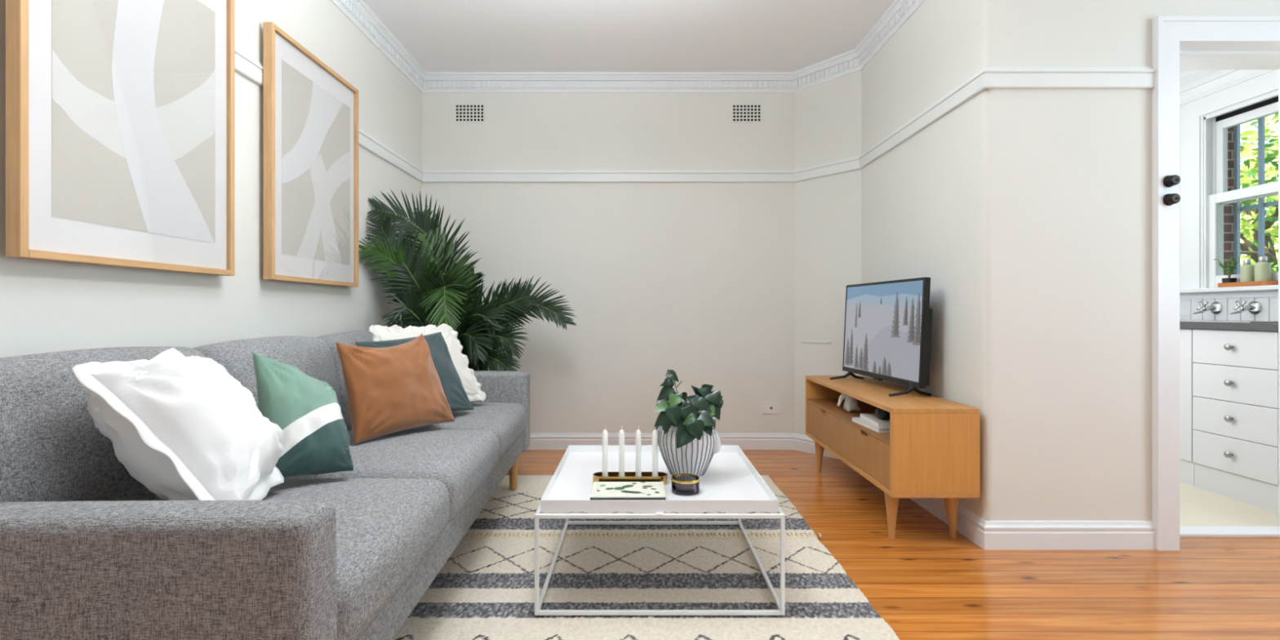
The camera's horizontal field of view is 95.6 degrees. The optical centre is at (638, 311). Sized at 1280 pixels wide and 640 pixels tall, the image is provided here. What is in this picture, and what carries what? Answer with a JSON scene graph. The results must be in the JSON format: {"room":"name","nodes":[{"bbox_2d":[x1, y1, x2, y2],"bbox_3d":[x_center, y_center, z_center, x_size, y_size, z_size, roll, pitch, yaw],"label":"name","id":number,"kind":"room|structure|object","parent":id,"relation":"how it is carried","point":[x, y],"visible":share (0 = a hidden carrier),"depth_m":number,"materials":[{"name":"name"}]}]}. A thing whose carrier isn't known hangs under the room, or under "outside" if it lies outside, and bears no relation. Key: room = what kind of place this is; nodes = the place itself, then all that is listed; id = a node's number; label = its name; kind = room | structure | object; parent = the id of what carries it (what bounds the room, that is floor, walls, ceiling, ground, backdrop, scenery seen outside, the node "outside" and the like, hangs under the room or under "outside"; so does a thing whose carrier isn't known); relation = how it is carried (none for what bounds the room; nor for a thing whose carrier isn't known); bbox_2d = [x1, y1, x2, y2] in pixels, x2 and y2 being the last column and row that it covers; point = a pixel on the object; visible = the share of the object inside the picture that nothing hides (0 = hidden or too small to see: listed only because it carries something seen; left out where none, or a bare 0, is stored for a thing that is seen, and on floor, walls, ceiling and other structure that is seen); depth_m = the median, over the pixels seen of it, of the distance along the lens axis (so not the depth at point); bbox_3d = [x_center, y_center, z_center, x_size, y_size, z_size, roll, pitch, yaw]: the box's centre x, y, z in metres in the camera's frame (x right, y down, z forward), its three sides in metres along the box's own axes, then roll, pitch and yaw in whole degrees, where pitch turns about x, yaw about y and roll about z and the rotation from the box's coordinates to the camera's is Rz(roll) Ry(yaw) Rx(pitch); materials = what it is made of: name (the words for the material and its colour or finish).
{"room":"living room","nodes":[
{"label":"living room","id":0,"kind":"room"},
{"bbox_2d":[0,0,421,358],"bbox_3d":[-1.563,-0.347,-0.490,0.120,2.595,9.260,0,0,0],"label":"wall","id":1,"kind":"structure","parent":0,"point":[46,306],"depth_m":2.22,"materials":[{"name":"paint"}]},
{"bbox_2d":[5,0,235,275],"bbox_3d":[-1.464,-0.637,1.718,0.036,1.017,0.722,0,0,0],"label":"framed artwork","id":2,"kind":"object","parent":1,"relation":"attached to","point":[120,114],"visible":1,"depth_m":1.64,"materials":[{"name":"brown wood"}]},
{"bbox_2d":[51,0,215,243],"bbox_3d":[-1.461,-0.636,1.724,0.001,0.798,0.558,0,0,0],"label":"art print","id":3,"kind":"object","parent":2,"relation":"attached to","point":[133,82],"depth_m":1.68,"materials":[{"name":"white paper"}]},
{"bbox_2d":[262,22,358,287],"bbox_3d":[-1.464,-0.637,2.645,0.036,1.017,0.710,0,0,0],"label":"framed artwork","id":4,"kind":"object","parent":1,"relation":"attached to","point":[310,112],"visible":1,"depth_m":2.56,"materials":[{"name":"brown wood"}]},
{"bbox_2d":[281,59,350,265],"bbox_3d":[-1.461,-0.636,2.659,0.001,0.798,0.563,0,0,0],"label":"art print","id":5,"kind":"object","parent":4,"relation":"attached to","point":[316,120],"depth_m":2.61,"materials":[{"name":"white paper"}]},
{"bbox_2d":[235,46,423,182],"bbox_3d":[-1.493,-0.942,-0.490,0.020,0.088,9.020,0,0,0],"label":"trim","id":6,"kind":"structure","parent":1,"relation":"attached to","point":[246,66],"depth_m":3.19,"materials":[{"name":"white paint"}]},
{"bbox_2d":[330,0,425,92],"bbox_3d":[-1.480,-1.583,-0.490,0.045,0.125,9.020,0,0,0],"label":"trim","id":7,"kind":"structure","parent":1,"relation":"attached to","point":[357,11],"depth_m":3.35,"materials":[{"name":"white paint"}]},
{"bbox_2d":[421,93,794,433],"bbox_3d":[-0.211,-0.347,4.080,2.584,2.595,0.120,0,0,0],"label":"wall","id":8,"kind":"structure","parent":0,"point":[694,280],"depth_m":4.02,"materials":[{"name":"paint"}]},
{"bbox_2d":[454,103,484,122],"bbox_3d":[-1.168,-1.377,4.017,0.210,0.128,0.006,0,0,0],"label":"air vent","id":9,"kind":"object","parent":8,"relation":"in","point":[464,113],"visible":1,"depth_m":4.01,"materials":[{"name":"metal"}]},
{"bbox_2d":[421,71,794,93],"bbox_3d":[-0.211,-1.583,3.998,2.584,0.125,0.045,0,0,0],"label":"trim","id":10,"kind":"structure","parent":8,"relation":"attached to","point":[433,82],"depth_m":4.00,"materials":[{"name":"white paint"}]},
{"bbox_2d":[422,169,794,182],"bbox_3d":[-0.211,-0.942,4.010,2.584,0.088,0.020,0,0,0],"label":"trim","id":11,"kind":"structure","parent":8,"relation":"attached to","point":[428,175],"depth_m":4.00,"materials":[{"name":"white paint"}]},
{"bbox_2d":[527,433,794,449],"bbox_3d":[-0.211,0.895,4.011,2.584,0.110,0.018,0,0,0],"label":"baseboard","id":12,"kind":"structure","parent":8,"relation":"attached to","point":[537,441],"depth_m":4.00,"materials":[{"name":"white paint"}]},
{"bbox_2d":[731,103,761,122],"bbox_3d":[0.750,-1.377,4.017,0.210,0.128,0.006,0,0,0],"label":"air vent","id":13,"kind":"object","parent":8,"relation":"in","point":[740,113],"visible":1,"depth_m":4.01,"materials":[{"name":"metal"}]},
{"bbox_2d":[762,401,779,413],"bbox_3d":[0.918,0.663,4.012,0.120,0.082,0.016,0,0,0],"label":"wall socket","id":14,"kind":"object","parent":8,"relation":"attached to","point":[768,407],"visible":1,"depth_m":4.01,"materials":[{"name":"white plastic"}]},
{"bbox_2d":[362,0,894,71],"bbox_3d":[0.950,-1.695,-0.490,5.140,0.100,9.260,0,0,0],"label":"ceiling","id":15,"kind":"structure","parent":0,"point":[440,35],"depth_m":3.42,"materials":[{"name":"white paint"}]},
{"bbox_2d":[794,70,861,435],"bbox_3d":[1.261,-0.347,3.897,0.129,2.595,0.605,0,0,-39],"label":"wall","id":16,"kind":"structure","parent":0,"point":[828,114],"depth_m":3.84,"materials":[{"name":"paint"}]},
{"bbox_2d":[800,340,831,343],"bbox_3d":[1.188,0.199,3.883,0.006,0.012,0.224,0,0,-40],"label":"cable trunking","id":17,"kind":"object","parent":16,"relation":"attached to","point":[811,341],"visible":1,"depth_m":3.88,"materials":[{"name":"white paint"}]},
{"bbox_2d":[793,433,839,459],"bbox_3d":[1.234,0.895,3.824,0.018,0.110,0.496,0,0,-40],"label":"baseboard","id":18,"kind":"structure","parent":16,"relation":"attached to","point":[802,442],"depth_m":3.93,"materials":[{"name":"white paint"}]},
{"bbox_2d":[793,155,860,182],"bbox_3d":[1.233,-0.942,3.824,0.020,0.088,0.496,0,0,-40],"label":"trim","id":19,"kind":"structure","parent":16,"relation":"attached to","point":[852,163],"depth_m":3.81,"materials":[{"name":"white paint"}]},
{"bbox_2d":[793,48,861,92],"bbox_3d":[1.223,-1.583,3.816,0.045,0.125,0.496,0,0,-40],"label":"trim","id":20,"kind":"structure","parent":16,"relation":"attached to","point":[846,63],"depth_m":3.80,"materials":[{"name":"white paint"}]},
{"bbox_2d":[506,449,1279,639],"bbox_3d":[1.050,0.988,-0.350,5.340,0.084,9.540,0,0,0],"label":"floor","id":21,"kind":"structure","parent":0,"point":[925,583],"depth_m":2.10,"materials":[{"name":"brown wood"}]},
{"bbox_2d":[358,189,577,371],"bbox_3d":[-0.933,0.118,3.403,1.128,1.665,0.784,0,0,0],"label":"potted palm","id":22,"kind":"object","parent":21,"relation":"on","point":[429,286],"visible":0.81,"depth_m":3.33,"materials":[{"name":"plant"}]},
{"bbox_2d":[392,475,899,639],"bbox_3d":[-0.044,0.942,2.183,1.631,0.014,2.325,0,0,0],"label":"rug","id":23,"kind":"object","parent":21,"relation":"on","point":[485,589],"visible":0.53,"depth_m":2.02,"materials":[{"name":"fabric"}]},
{"bbox_2d":[0,329,529,639],"bbox_3d":[-0.984,0.510,2.010,0.892,0.851,2.282,0,0,-2],"label":"sofa","id":24,"kind":"object","parent":23,"relation":"on","point":[88,551],"visible":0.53,"depth_m":1.06,"materials":[{"name":"grey fabric"}]},
{"bbox_2d":[0,346,204,502],"bbox_3d":[-1.244,0.319,1.320,0.260,0.464,0.680,0,0,-2],"label":"cushion","id":25,"kind":"object","parent":24,"relation":"on","point":[52,449],"depth_m":1.15,"materials":[{"name":"grey fabric"}]},
{"bbox_2d":[71,347,284,500],"bbox_3d":[-0.963,0.259,1.277,0.308,0.340,0.498,0,0,-18],"label":"throw pillow","id":26,"kind":"object","parent":24,"relation":"on","point":[183,428],"visible":0.88,"depth_m":1.14,"materials":[{"name":"white fabric"}]},
{"bbox_2d":[191,336,344,421],"bbox_3d":[-1.265,0.317,1.999,0.262,0.463,0.678,0,0,-2],"label":"cushion","id":27,"kind":"object","parent":24,"relation":"on","point":[313,357],"depth_m":1.95,"materials":[{"name":"grey fabric"}]},
{"bbox_2d":[252,351,353,477],"bbox_3d":[-0.936,0.274,1.626,0.264,0.332,0.230,0,0,43],"label":"throw pillow","id":28,"kind":"object","parent":24,"relation":"on","point":[307,410],"visible":0.86,"depth_m":1.55,"materials":[{"name":"green fabric"}]},
{"bbox_2d":[315,329,373,431],"bbox_3d":[-1.288,0.318,2.679,0.260,0.466,0.680,0,0,-2],"label":"cushion","id":29,"kind":"object","parent":24,"relation":"on","point":[348,337],"depth_m":2.37,"materials":[{"name":"grey fabric"}]},
{"bbox_2d":[261,478,449,639],"bbox_3d":[-0.852,0.553,1.334,0.673,0.204,0.675,0,0,-2],"label":"seat cushion","id":30,"kind":"object","parent":24,"relation":"on","point":[389,532],"depth_m":1.32,"materials":[{"name":"grey fabric"}]},
{"bbox_2d":[284,429,498,521],"bbox_3d":[-0.876,0.551,2.012,0.674,0.205,0.676,0,0,-2],"label":"seat cushion","id":31,"kind":"object","parent":24,"relation":"on","point":[465,461],"depth_m":1.88,"materials":[{"name":"grey fabric"}]},
{"bbox_2d":[335,333,454,444],"bbox_3d":[-0.898,0.265,2.180,0.170,0.360,0.461,0,0,27],"label":"throw pillow","id":32,"kind":"object","parent":24,"relation":"on","point":[397,388],"visible":1,"depth_m":2.08,"materials":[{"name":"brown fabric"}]},
{"bbox_2d":[355,331,474,412],"bbox_3d":[-0.924,0.264,2.417,0.188,0.348,0.496,0,0,26],"label":"throw pillow","id":33,"kind":"object","parent":24,"relation":"on","point":[456,397],"visible":0.35,"depth_m":2.52,"materials":[{"name":"teal fabric"}]},
{"bbox_2d":[368,323,485,401],"bbox_3d":[-0.947,0.245,2.643,0.210,0.382,0.543,0,0,26],"label":"throw pillow","id":34,"kind":"object","parent":24,"relation":"on","point":[472,387],"visible":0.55,"depth_m":2.75,"materials":[{"name":"white fabric"}]},
{"bbox_2d":[349,402,525,461],"bbox_3d":[-0.898,0.552,2.693,0.674,0.207,0.676,0,0,-2],"label":"seat cushion","id":35,"kind":"object","parent":24,"relation":"on","point":[507,420],"depth_m":2.56,"materials":[{"name":"grey fabric"}]},
{"bbox_2d":[534,444,785,615],"bbox_3d":[0.066,0.759,2.172,0.782,0.350,0.785,0,0,0],"label":"coffee table","id":36,"kind":"object","parent":23,"relation":"on","point":[730,482],"visible":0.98,"depth_m":1.93,"materials":[{"name":"white metal"}]},
{"bbox_2d":[590,481,665,499],"bbox_3d":[-0.034,0.605,1.952,0.244,0.020,0.164,0,0,0],"label":"decorative board","id":37,"kind":"object","parent":36,"relation":"on","point":[600,490],"visible":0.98,"depth_m":1.93,"materials":[{"name":"white"}]},
{"bbox_2d":[592,471,666,484],"bbox_3d":[-0.030,0.599,2.087,0.268,0.031,0.066,0,0,0],"label":"candle holder","id":38,"kind":"object","parent":36,"relation":"on","point":[612,476],"visible":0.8,"depth_m":2.06,"materials":[{"name":"gold metal"}]},
{"bbox_2d":[602,426,608,476],"bbox_3d":[-0.120,0.510,2.087,0.021,0.197,0.021,0,0,0],"label":"candle","id":39,"kind":"object","parent":38,"relation":"in","point":[605,436],"visible":0.77,"depth_m":2.08,"materials":[{"name":"white wax"}]},
{"bbox_2d":[618,426,624,476],"bbox_3d":[-0.060,0.510,2.087,0.021,0.197,0.021,0,0,0],"label":"candle","id":40,"kind":"object","parent":38,"relation":"in","point":[621,434],"visible":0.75,"depth_m":2.08,"materials":[{"name":"white wax"}]},
{"bbox_2d":[635,426,641,476],"bbox_3d":[0.000,0.510,2.087,0.021,0.197,0.021,0,0,0],"label":"candle","id":41,"kind":"object","parent":38,"relation":"in","point":[638,460],"visible":0.77,"depth_m":2.08,"materials":[{"name":"white wax"}]},
{"bbox_2d":[652,426,657,476],"bbox_3d":[0.060,0.510,2.087,0.021,0.197,0.021,0,0,0],"label":"candle","id":42,"kind":"object","parent":38,"relation":"in","point":[655,433],"visible":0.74,"depth_m":2.08,"materials":[{"name":"white wax"}]},
{"bbox_2d":[540,444,778,515],"bbox_3d":[0.066,0.604,2.172,0.782,0.040,0.785,0,0,0],"label":"table top","id":43,"kind":"object","parent":36,"relation":"on","point":[730,482],"depth_m":2.01,"materials":[{"name":"white"}]},
{"bbox_2d":[671,473,699,495],"bbox_3d":[0.161,0.590,1.985,0.097,0.049,0.097,0,0,0],"label":"candle holder","id":44,"kind":"object","parent":36,"relation":"on","point":[678,487],"visible":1,"depth_m":1.96,"materials":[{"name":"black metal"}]},
{"bbox_2d":[653,369,723,480],"bbox_3d":[0.186,0.415,2.150,0.240,0.400,0.245,0,0,23],"label":"potted plant","id":45,"kind":"object","parent":36,"relation":"on","point":[688,438],"visible":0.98,"depth_m":2.09,"materials":[{"name":"green plant"}]},
{"bbox_2d":[804,375,979,538],"bbox_3d":[1.196,0.669,2.938,0.352,0.562,1.215,0,0,0],"label":"tv stand","id":46,"kind":"object","parent":21,"relation":"on","point":[931,449],"visible":0.99,"depth_m":2.39,"materials":[{"name":"brown wood"}]},
{"bbox_2d":[836,393,860,412],"bbox_3d":[1.095,0.468,3.038,0.110,0.102,0.089,0,0,0],"label":"figurine","id":47,"kind":"object","parent":46,"relation":"on","point":[851,404],"visible":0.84,"depth_m":3.01,"materials":[{"name":"white ceramic"}]},
{"bbox_2d":[807,398,889,444],"bbox_3d":[1.193,0.534,2.938,0.334,0.018,1.175,0,0,0],"label":"shelf","id":48,"kind":"object","parent":46,"relation":"attached to","point":[828,406],"depth_m":3.05,"materials":[{"name":"brown wood"}]},
{"bbox_2d":[852,417,889,432],"bbox_3d":[1.135,0.515,2.660,0.200,0.018,0.270,0,0,-3],"label":"book","id":49,"kind":"object","parent":46,"relation":"on","point":[859,420],"visible":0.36,"depth_m":2.62,"materials":[{"name":"white paper"}]},
{"bbox_2d":[860,413,889,427],"bbox_3d":[1.138,0.495,2.650,0.170,0.021,0.235,0,0,3],"label":"book","id":50,"kind":"object","parent":49,"relation":"on","point":[872,419],"visible":0.41,"depth_m":2.60,"materials":[{"name":"white paper"}]},
{"bbox_2d":[875,407,890,420],"bbox_3d":[1.115,0.452,2.620,0.082,0.064,0.082,0,0,0],"label":"vase","id":51,"kind":"object","parent":50,"relation":"on","point":[881,414],"visible":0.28,"depth_m":2.59,"materials":[{"name":"black ceramic"}]},
{"bbox_2d":[829,277,933,396],"bbox_3d":[1.224,0.116,2.999,0.202,0.544,0.804,0,0,-5],"label":"television","id":52,"kind":"object","parent":46,"relation":"on","point":[888,324],"visible":1,"depth_m":2.88,"materials":[{"name":"black plastic"}]},
{"bbox_2d":[1179,328,1194,486],"bbox_3d":[3.293,0.518,3.607,0.583,0.855,0.925,0,0,0],"label":"base cabinet","id":53,"kind":"object","parent":21,"relation":"on","point":[1186,464],"visible":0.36,"depth_m":3.18,"materials":[{"name":"white wood"}]},
{"bbox_2d":[1179,319,1278,331],"bbox_3d":[3.283,0.069,3.340,0.606,0.043,1.480,0,0,0],"label":"countertop","id":54,"kind":"structure","parent":53,"relation":"on","point":[1240,325],"depth_m":2.96,"materials":[{"name":"laminate"}]},
{"bbox_2d":[1192,328,1278,512],"bbox_3d":[3.276,0.518,2.932,0.617,0.855,0.423,0,0,0],"label":"base cabinet","id":55,"kind":"object","parent":21,"relation":"on","point":[1235,372],"visible":0.98,"depth_m":2.91,"materials":[{"name":"white wood"}]},
{"bbox_2d":[861,0,1159,520],"bbox_3d":[1.750,-0.347,3.018,0.700,2.595,1.365,0,0,0],"label":"wall","id":56,"kind":"structure","parent":0,"point":[1027,213],"depth_m":2.33,"materials":[{"name":"paint"}]},
{"bbox_2d":[855,0,925,69],"bbox_3d":[1.377,-1.583,2.965,0.045,0.125,1.350,0,0,0],"label":"trim","id":57,"kind":"structure","parent":56,"relation":"attached to","point":[900,11],"depth_m":3.23,"materials":[{"name":"white paint"}]},
{"bbox_2d":[858,66,986,168],"bbox_3d":[1.390,-0.942,2.978,0.020,0.088,1.325,0,0,0],"label":"trim","id":58,"kind":"structure","parent":56,"relation":"attached to","point":[973,86],"depth_m":2.77,"materials":[{"name":"white paint"}]},
{"bbox_2d":[909,497,986,549],"bbox_3d":[1.391,0.895,2.978,0.018,0.110,1.323,0,0,0],"label":"baseboard","id":59,"kind":"structure","parent":56,"relation":"attached to","point":[969,524],"depth_m":2.48,"materials":[{"name":"white paint"}]},
{"bbox_2d":[984,66,1155,88],"bbox_3d":[1.726,-0.942,2.325,0.693,0.088,0.020,0,0,0],"label":"trim","id":60,"kind":"structure","parent":56,"relation":"attached to","point":[995,77],"depth_m":2.32,"materials":[{"name":"white paint"}]},
{"bbox_2d":[1151,15,1279,551],"bbox_3d":[2.505,-0.114,2.445,0.876,2.127,0.280,0,0,0],"label":"door frame","id":61,"kind":"structure","parent":56,"relation":"in","point":[1179,42],"depth_m":2.31,"materials":[{"name":"white paint"}]},
{"bbox_2d":[1163,193,1180,205],"bbox_3d":[2.112,-0.447,2.293,0.048,0.048,0.036,0,0,0],"label":"door knob","id":62,"kind":"object","parent":61,"relation":"attached to","point":[1169,199],"visible":1,"depth_m":2.28,"materials":[{"name":"black metal"}]},
{"bbox_2d":[1163,174,1180,186],"bbox_3d":[2.112,-0.520,2.293,0.048,0.048,0.036,0,0,0],"label":"door knob","id":63,"kind":"object","parent":61,"relation":"attached to","point":[1174,180],"visible":1,"depth_m":2.28,"materials":[{"name":"black metal"}]},
{"bbox_2d":[1160,0,1279,15],"bbox_3d":[2.910,-0.347,2.460,1.620,2.595,0.250,0,0,0],"label":"wall","id":64,"kind":"structure","parent":56,"relation":"in","point":[1167,7],"depth_m":2.33,"materials":[{"name":"paint"}]},
{"bbox_2d":[1179,525,1279,537],"bbox_3d":[2.505,0.954,2.498,0.696,0.032,0.095,0,0,0],"label":"trim","id":65,"kind":"structure","parent":56,"relation":"attached to","point":[1184,531],"depth_m":2.48,"materials":[{"name":"white paint"}]},
{"bbox_2d":[984,520,1156,550],"bbox_3d":[1.728,0.895,2.326,0.691,0.110,0.018,0,0,0],"label":"baseboard","id":66,"kind":"structure","parent":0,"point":[998,535],"depth_m":2.32,"materials":[{"name":"white paint"}]},
{"bbox_2d":[1179,69,1188,73],"bbox_3d":[2.620,-1.647,3.502,2.200,0.195,1.835,0,0,0],"label":"ceiling","id":67,"kind":"structure","parent":0,"point":[1180,70],"depth_m":3.72,"materials":[{"name":"white paint"}]},
{"bbox_2d":[1223,126,1233,275],"bbox_3d":[3.770,-0.400,3.300,0.080,3.300,2.600,0,0,0],"label":"wall","id":68,"kind":"structure","parent":0,"point":[1228,208],"depth_m":3.69,"materials":[{"name":"red brick"}]},
{"bbox_2d":[1179,69,1278,320],"bbox_3d":[3.620,-0.300,3.447,0.200,2.500,1.725,0,0,0],"label":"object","id":69,"kind":"structure","parent":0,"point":[1240,73],"depth_m":3.60,"materials":[{"name":"white paint"}]},
{"bbox_2d":[1192,301,1222,314],"bbox_3d":[3.517,-0.026,3.600,0.141,0.083,0.076,0,0,0],"label":"tap","id":70,"kind":"object","parent":69,"relation":"attached to","point":[1215,308],"visible":1,"depth_m":3.59,"materials":[{"name":"silver metal"}]},
{"bbox_2d":[1179,69,1278,299],"bbox_3d":[3.623,-0.735,3.285,0.195,1.301,1.670,0,0,0],"label":"window","id":71,"kind":"structure","parent":69,"relation":"attached to","point":[1206,117],"depth_m":3.67,"materials":[{"name":"white paint"}]},
{"bbox_2d":[1217,280,1278,287],"bbox_3d":[3.566,-0.163,3.400,0.078,0.026,0.310,0,0,0],"label":"wooden tray","id":72,"kind":"object","parent":71,"relation":"on","point":[1256,282],"visible":0.95,"depth_m":3.36,"materials":[{"name":"orange wood"}]},
{"bbox_2d":[1213,256,1240,282],"bbox_3d":[3.559,-0.251,3.501,0.082,0.169,0.106,0,0,9],"label":"herb pot","id":73,"kind":"object","parent":72,"relation":"on","point":[1228,279],"visible":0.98,"depth_m":3.48,"materials":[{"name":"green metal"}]},
{"bbox_2d":[1240,259,1254,281],"bbox_3d":[3.566,-0.237,3.395,0.060,0.141,0.060,0,0,0],"label":"soap bottle","id":74,"kind":"object","parent":72,"relation":"on","point":[1246,270],"visible":0.83,"depth_m":3.38,"materials":[{"name":"green plastic"}]},
{"bbox_2d":[1254,256,1271,281],"bbox_3d":[3.566,-0.242,3.313,0.065,0.152,0.065,0,0,0],"label":"soap bottle","id":75,"kind":"object","parent":72,"relation":"on","point":[1263,268],"visible":0.89,"depth_m":3.29,"materials":[{"name":"green plastic"}]},
{"bbox_2d":[1229,300,1262,314],"bbox_3d":[3.517,-0.026,3.375,0.141,0.083,0.076,0,0,0],"label":"tap","id":76,"kind":"object","parent":69,"relation":"attached to","point":[1254,307],"visible":1,"depth_m":3.37,"materials":[{"name":"silver metal"}]},
{"bbox_2d":[1233,124,1239,190],"bbox_3d":[3.788,-0.974,3.658,0.029,0.403,0.035,0,0,0],"label":"bar","id":77,"kind":"object","parent":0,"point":[1237,128],"depth_m":3.66,"materials":[{"name":"grey metal"}]},
{"bbox_2d":[1233,197,1278,274],"bbox_3d":[3.788,-0.465,3.549,0.029,0.451,0.253,0,0,0],"label":"bar","id":78,"kind":"object","parent":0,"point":[1261,205],"depth_m":3.60,"materials":[{"name":"grey metal"}]},
{"bbox_2d":[1257,116,1264,185],"bbox_3d":[3.788,-0.974,3.515,0.029,0.403,0.032,0,0,0],"label":"bar","id":79,"kind":"object","parent":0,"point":[1260,121],"depth_m":3.51,"materials":[{"name":"grey metal"}]},
{"label":"outside","id":80,"kind":"structure","parent":0,"visible":0},
{"bbox_3d":[9.925,1.300,7.000,12.150,0.100,18.000,0,0,0],"label":"garden","id":81,"kind":"object","parent":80,"visible":0},
{"bbox_2d":[1240,112,1278,271],"bbox_3d":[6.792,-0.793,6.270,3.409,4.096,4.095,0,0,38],"label":"tree","id":82,"kind":"object","parent":81,"relation":"on","point":[1248,247],"visible":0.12,"depth_m":5.68,"materials":[{"name":"green plant"}]},
{"bbox_2d":[1251,262,1278,272],"bbox_3d":[5.500,0.399,4.897,1.638,1.721,1.613,0,0,0],"label":"shrub","id":83,"kind":"object","parent":81,"relation":"on","point":[1275,267],"visible":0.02,"depth_m":5.06,"materials":[{"name":"green plant"}]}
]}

